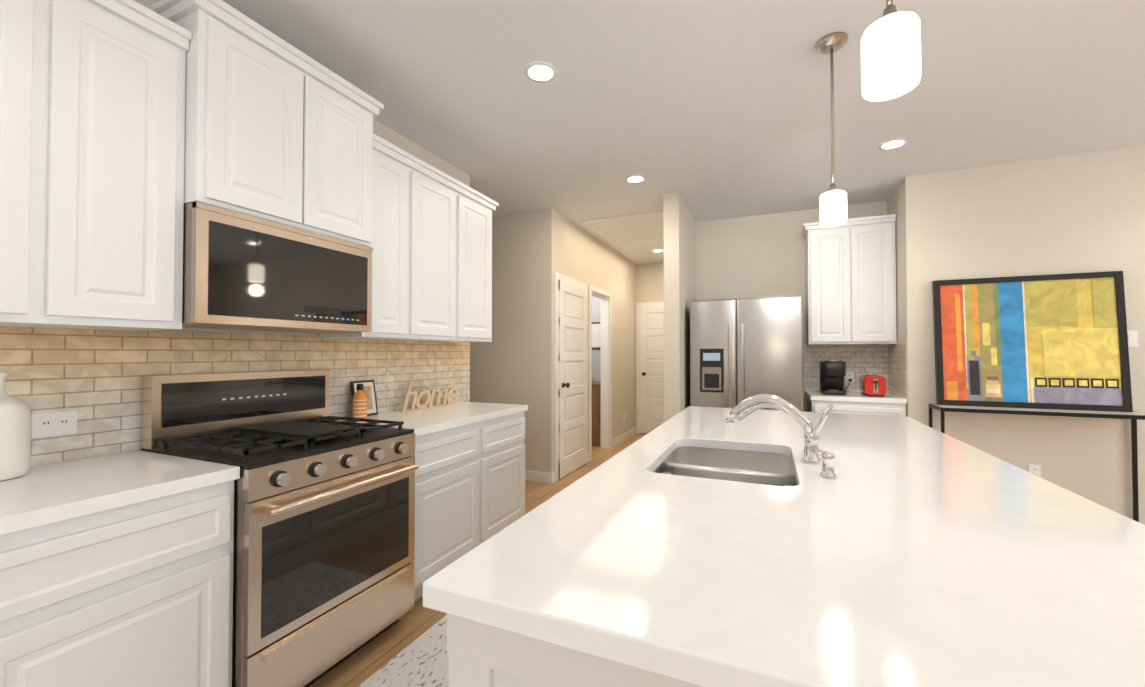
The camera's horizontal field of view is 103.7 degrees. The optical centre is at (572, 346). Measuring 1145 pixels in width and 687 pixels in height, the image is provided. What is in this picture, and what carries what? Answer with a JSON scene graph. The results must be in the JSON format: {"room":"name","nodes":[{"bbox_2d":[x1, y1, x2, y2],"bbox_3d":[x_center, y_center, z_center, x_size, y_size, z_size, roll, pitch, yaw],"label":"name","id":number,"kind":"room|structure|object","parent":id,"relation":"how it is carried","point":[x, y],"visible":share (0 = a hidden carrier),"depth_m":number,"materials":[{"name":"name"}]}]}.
{"room":"kitchen","nodes":[
{"label":"kitchen","id":0,"kind":"room"},
{"bbox_2d":[134,0,469,335],"bbox_3d":[-2.320,-0.076,0.421,0.120,2.740,7.120,0,-1,24],"label":"wall","id":1,"kind":"structure","parent":0,"point":[386,133],"depth_m":2.98,"materials":[{"name":"beige paint"}]},
{"bbox_2d":[0,0,51,327],"bbox_3d":[-1.727,-0.581,1.190,0.342,1.028,0.330,0,-1,24],"label":"upper cabinet","id":2,"kind":"object","parent":1,"relation":"attached to","point":[25,25],"depth_m":1.25,"materials":[{"name":"white wood"}]},
{"bbox_2d":[48,0,187,330],"bbox_3d":[-1.591,-0.576,1.502,0.342,1.028,0.349,0,-1,24],"label":"upper cabinet","id":3,"kind":"object","parent":1,"relation":"attached to","point":[129,129],"depth_m":1.42,"materials":[{"name":"white wood"}]},
{"bbox_2d":[152,0,311,230],"bbox_3d":[-1.411,-0.863,1.829,0.412,0.713,0.382,0,-1,24],"label":"upper cabinet","id":4,"kind":"object","parent":1,"relation":"attached to","point":[250,93],"depth_m":1.70,"materials":[{"name":"white wood"}]},
{"bbox_2d":[182,201,372,332],"bbox_3d":[-1.340,-0.289,1.996,0.397,0.423,0.761,0,-1,24],"label":"microwave","id":5,"kind":"object","parent":4,"relation":"attached to","point":[241,271],"visible":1,"depth_m":1.80,"materials":[{"name":"brown metal"}]},
{"bbox_2d":[0,326,469,466],"bbox_3d":[-1.661,0.176,1.766,0.006,0.487,4.119,0,-1,24],"label":"backsplash","id":6,"kind":"structure","parent":1,"relation":"attached to","point":[93,378],"depth_m":1.75,"materials":[{"name":"tile"}]},
{"bbox_2d":[31,411,76,437],"bbox_3d":[-1.757,0.264,1.527,0.008,0.078,0.105,0,-1,24],"label":"electrical outlet","id":7,"kind":"object","parent":6,"relation":"attached to","point":[51,424],"visible":0.94,"depth_m":1.52,"materials":[{"name":"white plastic"}]},
{"bbox_2d":[308,60,379,251],"bbox_3d":[-1.259,-0.858,2.178,0.412,0.713,0.381,0,-1,24],"label":"upper cabinet","id":8,"kind":"object","parent":1,"relation":"attached to","point":[344,150],"depth_m":2.10,"materials":[{"name":"white wood"}]},
{"bbox_2d":[319,140,415,339],"bbox_3d":[-1.152,-0.560,2.506,0.342,1.028,0.309,0,-1,24],"label":"upper cabinet","id":9,"kind":"object","parent":1,"relation":"attached to","point":[391,266],"depth_m":2.47,"materials":[{"name":"white wood"}]},
{"bbox_2d":[402,160,459,341],"bbox_3d":[-1.004,-0.555,2.844,0.342,1.028,0.430,0,-1,24],"label":"upper cabinet","id":10,"kind":"object","parent":1,"relation":"attached to","point":[436,202],"depth_m":2.78,"materials":[{"name":"white wood"}]},
{"bbox_2d":[460,184,495,341],"bbox_3d":[-0.830,-0.549,3.240,0.342,1.028,0.435,0,-1,24],"label":"upper cabinet","id":11,"kind":"object","parent":1,"relation":"attached to","point":[476,210],"depth_m":3.16,"materials":[{"name":"white wood"}]},
{"bbox_2d":[308,433,645,686],"bbox_3d":[0.705,1.346,2.176,10.400,0.050,13.200,0,-1,24],"label":"floor","id":12,"kind":"structure","parent":0,"point":[363,664],"depth_m":2.10,"materials":[{"name":"brown wood"}]},
{"bbox_2d":[0,473,239,686],"bbox_3d":[-1.499,0.870,1.339,0.622,0.876,0.566,0,-1,24],"label":"base cabinet","id":13,"kind":"object","parent":12,"relation":"on","point":[116,569],"depth_m":1.22,"materials":[{"name":"white wood"}]},
{"bbox_2d":[0,450,239,528],"bbox_3d":[-1.747,0.403,0.767,0.632,0.040,1.826,0,-1,24],"label":"countertop","id":14,"kind":"structure","parent":13,"relation":"on","point":[57,489],"depth_m":1.31,"materials":[{"name":"white stone"}]},
{"bbox_2d":[0,372,31,480],"bbox_3d":[-1.707,0.234,1.333,0.132,0.316,0.132,0,-1,24],"label":"ceramic jug","id":15,"kind":"object","parent":14,"relation":"on","point":[15,436],"visible":1,"depth_m":1.33,"materials":[{"name":"white ceramic"}]},
{"bbox_2d":[141,369,418,686],"bbox_3d":[-1.183,0.717,1.931,0.721,1.200,0.756,0,-1,24],"label":"range","id":16,"kind":"object","parent":12,"relation":"on","point":[324,543],"visible":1,"depth_m":1.76,"materials":[{"name":"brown metal"}]},
{"bbox_2d":[358,615,448,686],"bbox_3d":[-0.668,1.296,0.933,0.920,0.010,2.620,0,-1,24],"label":"rug","id":17,"kind":"object","parent":12,"relation":"on","point":[422,660],"depth_m":1.84,"materials":[{"name":"white fabric"}]},
{"bbox_2d":[412,421,483,600],"bbox_3d":[-0.958,0.889,2.575,0.622,0.876,0.596,0,-1,24],"label":"base cabinet","id":18,"kind":"object","parent":12,"relation":"on","point":[449,477],"depth_m":2.44,"materials":[{"name":"white wood"}]},
{"bbox_2d":[336,401,527,432],"bbox_3d":[-0.842,0.436,2.836,0.632,0.040,1.156,0,-1,24],"label":"countertop","id":19,"kind":"structure","parent":18,"relation":"on","point":[422,420],"depth_m":2.74,"materials":[{"name":"white stone"}]},
{"bbox_2d":[353,384,366,418],"bbox_3d":[-1.198,0.310,2.533,0.073,0.200,0.073,0,-1,24],"label":"bottle","id":20,"kind":"object","parent":19,"relation":"on","point":[359,403],"visible":0.92,"depth_m":2.51,"materials":[{"name":"orange"}]},
{"bbox_2d":[350,380,377,415],"bbox_3d":[-1.227,0.306,2.655,0.016,0.210,0.160,-11,-5,23],"label":"photo frame","id":21,"kind":"object","parent":19,"relation":"on","point":[369,392],"visible":0.52,"depth_m":2.68,"materials":[{"name":"black"}]},
{"bbox_2d":[398,403,454,411],"bbox_3d":[-0.981,0.415,3.065,0.034,0.008,0.510,0,-1,24],"label":"decor","id":22,"kind":"object","parent":19,"relation":"on","point":[407,410],"visible":0.93,"depth_m":3.02,"materials":[{"name":"beige wood"}]},
{"bbox_2d":[401,382,457,410],"bbox_3d":[-0.972,0.328,3.098,0.021,0.183,0.549,0,-1,24],"label":"home sign","id":23,"kind":"object","parent":22,"relation":"on","point":[428,401],"visible":1,"depth_m":3.06,"materials":[{"name":"beige wood"}]},
{"bbox_2d":[484,409,527,541],"bbox_3d":[-0.727,0.898,3.104,0.622,0.876,0.560,0,-1,24],"label":"base cabinet","id":24,"kind":"object","parent":12,"relation":"on","point":[504,435],"depth_m":2.96,"materials":[{"name":"white wood"}]},
{"bbox_2d":[447,470,699,686],"bbox_3d":[0.745,0.877,1.741,0.957,0.874,2.604,0,-1,24],"label":"kitchen island","id":25,"kind":"object","parent":12,"relation":"on","point":[481,655],"visible":0.1,"depth_m":0.69,"materials":[{"name":"white paint"}]},
{"bbox_2d":[423,406,1144,686],"bbox_3d":[0.867,0.418,1.694,1.265,0.040,2.660,0,-1,24],"label":"island countertop","id":26,"kind":"structure","parent":25,"relation":"on","point":[901,551],"depth_m":0.77,"materials":[{"name":"stone"}]},
{"bbox_2d":[654,447,796,486],"bbox_3d":[0.551,0.533,1.618,0.525,0.188,0.710,0,-1,24],"label":"sink","id":27,"kind":"object","parent":26,"relation":"in","point":[752,467],"visible":0.12,"depth_m":1.85,"materials":[{"name":"silver metal"}]},
{"bbox_2d":[724,394,832,462],"bbox_3d":[0.718,0.283,1.592,0.347,0.226,0.102,0,-1,24],"label":"faucet","id":28,"kind":"object","parent":26,"relation":"on","point":[811,432],"visible":1,"depth_m":1.57,"materials":[{"name":"silver metal"}]},
{"bbox_2d":[814,448,835,477],"bbox_3d":[0.766,0.352,1.363,0.058,0.081,0.043,0,-1,24],"label":"soap dispenser","id":29,"kind":"object","parent":26,"relation":"on","point":[828,458],"visible":1,"depth_m":1.35,"materials":[{"name":"silver metal"}]},
{"bbox_2d":[592,371,600,446],"bbox_3d":[-0.016,0.834,6.601,1.080,1.111,0.435,0,-1,24],"label":"base cabinet","id":30,"kind":"object","parent":12,"relation":"on","point":[596,413],"visible":0.19,"depth_m":6.22,"materials":[{"name":"brown wood"}]},
{"bbox_2d":[690,295,802,410],"bbox_3d":[1.672,0.462,4.340,0.940,1.785,0.827,0,-1,24],"label":"fridge","id":31,"kind":"object","parent":12,"relation":"on","point":[741,349],"visible":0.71,"depth_m":4.01,"materials":[{"name":"silver metal"}]},
{"bbox_2d":[805,390,906,415],"bbox_3d":[2.535,0.893,4.089,0.697,0.915,0.627,0,-1,24],"label":"base cabinet","id":32,"kind":"object","parent":12,"relation":"on","point":[860,403],"visible":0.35,"depth_m":3.83,"materials":[{"name":"white wood"}]},
{"bbox_2d":[820,360,851,394],"bbox_3d":[2.474,0.282,4.202,0.292,0.309,0.468,0,-1,24],"label":"coffee maker","id":33,"kind":"object","parent":32,"relation":"on","point":[832,373],"visible":1,"depth_m":4.06,"materials":[{"name":"black plastic"}]},
{"bbox_2d":[859,375,885,396],"bbox_3d":[2.659,0.345,3.983,0.155,0.176,0.292,0,-1,24],"label":"toaster","id":34,"kind":"object","parent":32,"relation":"on","point":[872,385],"visible":1,"depth_m":3.88,"materials":[{"name":"red metal"}]},
{"bbox_2d":[929,404,1144,521],"bbox_3d":[3.325,0.895,3.226,1.165,0.885,0.290,0,-1,24],"label":"console table","id":35,"kind":"object","parent":12,"relation":"on","point":[1133,416],"visible":0.58,"depth_m":3.12,"materials":[{"name":"black metal"}]},
{"bbox_2d":[932,271,1132,411],"bbox_3d":[3.353,-0.036,3.336,1.070,0.980,0.035,0,-5,24],"label":"framed painting","id":36,"kind":"object","parent":35,"relation":"on","point":[1055,341],"visible":1,"depth_m":3.31,"materials":[{"name":"black"}]},
{"bbox_2d":[470,208,556,472],"bbox_3d":[-1.271,-0.005,5.004,2.370,2.740,0.120,0,-1,24],"label":"wall","id":37,"kind":"structure","parent":0,"point":[513,362],"depth_m":4.57,"materials":[{"name":"beige paint"}]},
{"bbox_2d":[525,470,553,483],"bbox_3d":[-1.190,1.313,4.877,2.164,0.100,0.017,0,-1,24],"label":"baseboard","id":38,"kind":"structure","parent":37,"relation":"attached to","point":[542,477],"depth_m":4.49,"materials":[{"name":"white wood"}]},
{"bbox_2d":[557,212,635,452],"bbox_3d":[0.377,0.010,5.965,0.120,2.740,2.960,0,-1,24],"label":"wall","id":39,"kind":"structure","parent":0,"point":[584,256],"depth_m":6.33,"materials":[{"name":"beige paint"}]},
{"bbox_2d":[554,272,587,481],"bbox_3d":[0.042,0.311,4.906,0.109,2.105,0.870,0,-1,24],"label":"door","id":40,"kind":"structure","parent":39,"relation":"attached to","point":[571,374],"depth_m":4.83,"materials":[{"name":"white wood"}]},
{"bbox_2d":[588,284,611,460],"bbox_3d":[0.309,0.319,5.782,0.138,2.115,0.830,0,-1,24],"label":"door frame","id":41,"kind":"structure","parent":39,"relation":"attached to","point":[606,359],"depth_m":6.08,"materials":[{"name":"white wood"}]},
{"bbox_2d":[582,211,663,245],"bbox_3d":[0.738,-1.361,5.288,0.880,0.019,1.170,0,-1,24],"label":"ceiling","id":42,"kind":"structure","parent":39,"relation":"attached to","point":[633,229],"depth_m":5.16,"materials":[{"name":"white paint"}]},
{"bbox_2d":[612,427,636,446],"bbox_3d":[0.781,1.341,6.701,0.014,0.100,1.249,0,-1,24],"label":"baseboard","id":43,"kind":"structure","parent":39,"relation":"attached to","point":[619,439],"depth_m":6.61,"materials":[{"name":"white wood"}]},
{"bbox_2d":[592,296,600,381],"bbox_3d":[-0.036,0.025,6.931,1.410,2.740,0.120,0,-1,24],"label":"wall","id":44,"kind":"structure","parent":0,"point":[596,362],"depth_m":6.69,"materials":[{"name":"grey paint"}]},
{"bbox_2d":[592,322,599,348],"bbox_3d":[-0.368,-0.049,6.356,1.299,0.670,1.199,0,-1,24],"label":"frame","id":45,"kind":"object","parent":44,"relation":"attached to","point":[595,335],"visible":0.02,"depth_m":6.68,"materials":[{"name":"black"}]},
{"bbox_2d":[635,262,663,433],"bbox_3d":[1.567,0.028,7.125,1.370,2.740,0.120,0,-1,24],"label":"wall","id":46,"kind":"structure","parent":0,"point":[649,282],"depth_m":7.22,"materials":[{"name":"beige paint"}]},
{"bbox_2d":[636,302,663,432],"bbox_3d":[1.424,0.344,7.056,0.890,2.105,0.109,0,-1,24],"label":"door","id":47,"kind":"structure","parent":46,"relation":"attached to","point":[649,366],"depth_m":7.17,"materials":[{"name":"white wood"}]},
{"bbox_2d":[663,192,695,422],"bbox_3d":[1.499,0.001,5.436,0.140,2.740,3.030,0,-1,24],"label":"wall","id":48,"kind":"structure","parent":0,"point":[679,227],"depth_m":4.07,"materials":[{"name":"beige paint"}]},
{"bbox_2d":[222,0,1144,263],"bbox_3d":[0.705,-1.444,2.220,10.400,0.050,13.200,0,-1,24],"label":"ceiling","id":49,"kind":"structure","parent":0,"point":[708,110],"depth_m":2.50,"materials":[{"name":"white paint"}]},
{"bbox_2d":[524,62,557,82],"bbox_3d":[-0.165,-1.415,2.327,0.176,0.003,0.176,0,-1,24],"label":"recessed light","id":50,"kind":"object","parent":49,"relation":"in","point":[540,72],"visible":1,"depth_m":2.32,"materials":[{"name":"white"}]},
{"bbox_2d":[625,175,645,182],"bbox_3d":[0.523,-1.393,3.750,0.176,0.003,0.176,0,-1,24],"label":"recessed light","id":51,"kind":"object","parent":49,"relation":"in","point":[635,178],"visible":1,"depth_m":3.75,"materials":[{"name":"white"}]},
{"bbox_2d":[816,32,847,226],"bbox_3d":[1.209,-0.993,2.091,0.132,0.854,0.132,0,-1,24],"label":"pendant light","id":52,"kind":"object","parent":49,"relation":"hanging from","point":[833,205],"visible":1,"depth_m":2.06,"materials":[{"name":"white glass"}]},
{"bbox_2d":[861,0,920,100],"bbox_3d":[0.722,-1.009,1.027,0.132,0.854,0.132,0,-1,24],"label":"pendant light","id":53,"kind":"object","parent":49,"relation":"hanging from","point":[891,53],"visible":1,"depth_m":0.98,"materials":[{"name":"white glass"}]},
{"bbox_2d":[878,138,907,149],"bbox_3d":[2.226,-1.402,3.126,0.176,0.003,0.176,0,-1,24],"label":"recessed light","id":54,"kind":"object","parent":49,"relation":"in","point":[894,143],"visible":1,"depth_m":3.12,"materials":[{"name":"white"}]},
{"bbox_2d":[696,201,886,411],"bbox_3d":[2.259,-0.011,4.640,1.890,2.740,0.120,0,-1,24],"label":"wall","id":55,"kind":"structure","parent":0,"point":[753,256],"depth_m":4.72,"materials":[{"name":"beige paint"}]},
{"bbox_2d":[801,214,896,344],"bbox_3d":[2.578,-0.588,4.240,0.722,1.138,0.357,0,-1,24],"label":"upper cabinet","id":56,"kind":"object","parent":55,"relation":"attached to","point":[850,268],"visible":1,"depth_m":4.08,"materials":[{"name":"white wood"}]},
{"bbox_2d":[804,342,906,398],"bbox_3d":[2.543,0.212,4.114,0.710,0.487,0.610,0,-1,24],"label":"backsplash","id":57,"kind":"structure","parent":55,"relation":"attached to","point":[888,362],"depth_m":4.33,"materials":[{"name":"tile"}]},
{"bbox_2d":[846,372,853,383],"bbox_3d":[2.693,0.305,4.368,0.070,0.115,0.008,0,-1,24],"label":"electrical outlet","id":58,"kind":"object","parent":57,"relation":"attached to","point":[849,375],"visible":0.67,"depth_m":4.37,"materials":[{"name":"white plastic"}]},
{"bbox_2d":[887,174,925,424],"bbox_3d":[2.919,-0.022,3.942,0.120,2.740,0.630,0,-1,24],"label":"wall","id":59,"kind":"structure","parent":0,"point":[905,202],"depth_m":3.67,"materials":[{"name":"beige paint"}]},
{"bbox_2d":[923,146,1144,524],"bbox_3d":[4.526,-0.037,2.961,3.610,2.740,0.120,0,-1,24],"label":"wall","id":60,"kind":"structure","parent":0,"point":[1079,213],"depth_m":3.32,"materials":[{"name":"beige paint"}]},
{"bbox_2d":[1028,464,1040,476],"bbox_3d":[3.442,0.939,3.350,0.070,0.115,0.008,0,-1,24],"label":"outlet","id":61,"kind":"object","parent":60,"relation":"attached to","point":[1034,469],"visible":0.73,"depth_m":3.35,"materials":[{"name":"white plastic"}]},
{"bbox_2d":[1127,330,1137,346],"bbox_3d":[3.918,-0.054,3.155,0.070,0.115,0.010,0,-1,24],"label":"light switch","id":62,"kind":"object","parent":60,"relation":"attached to","point":[1132,338],"visible":0.71,"depth_m":3.15,"materials":[{"name":"white plastic"}]}
]}

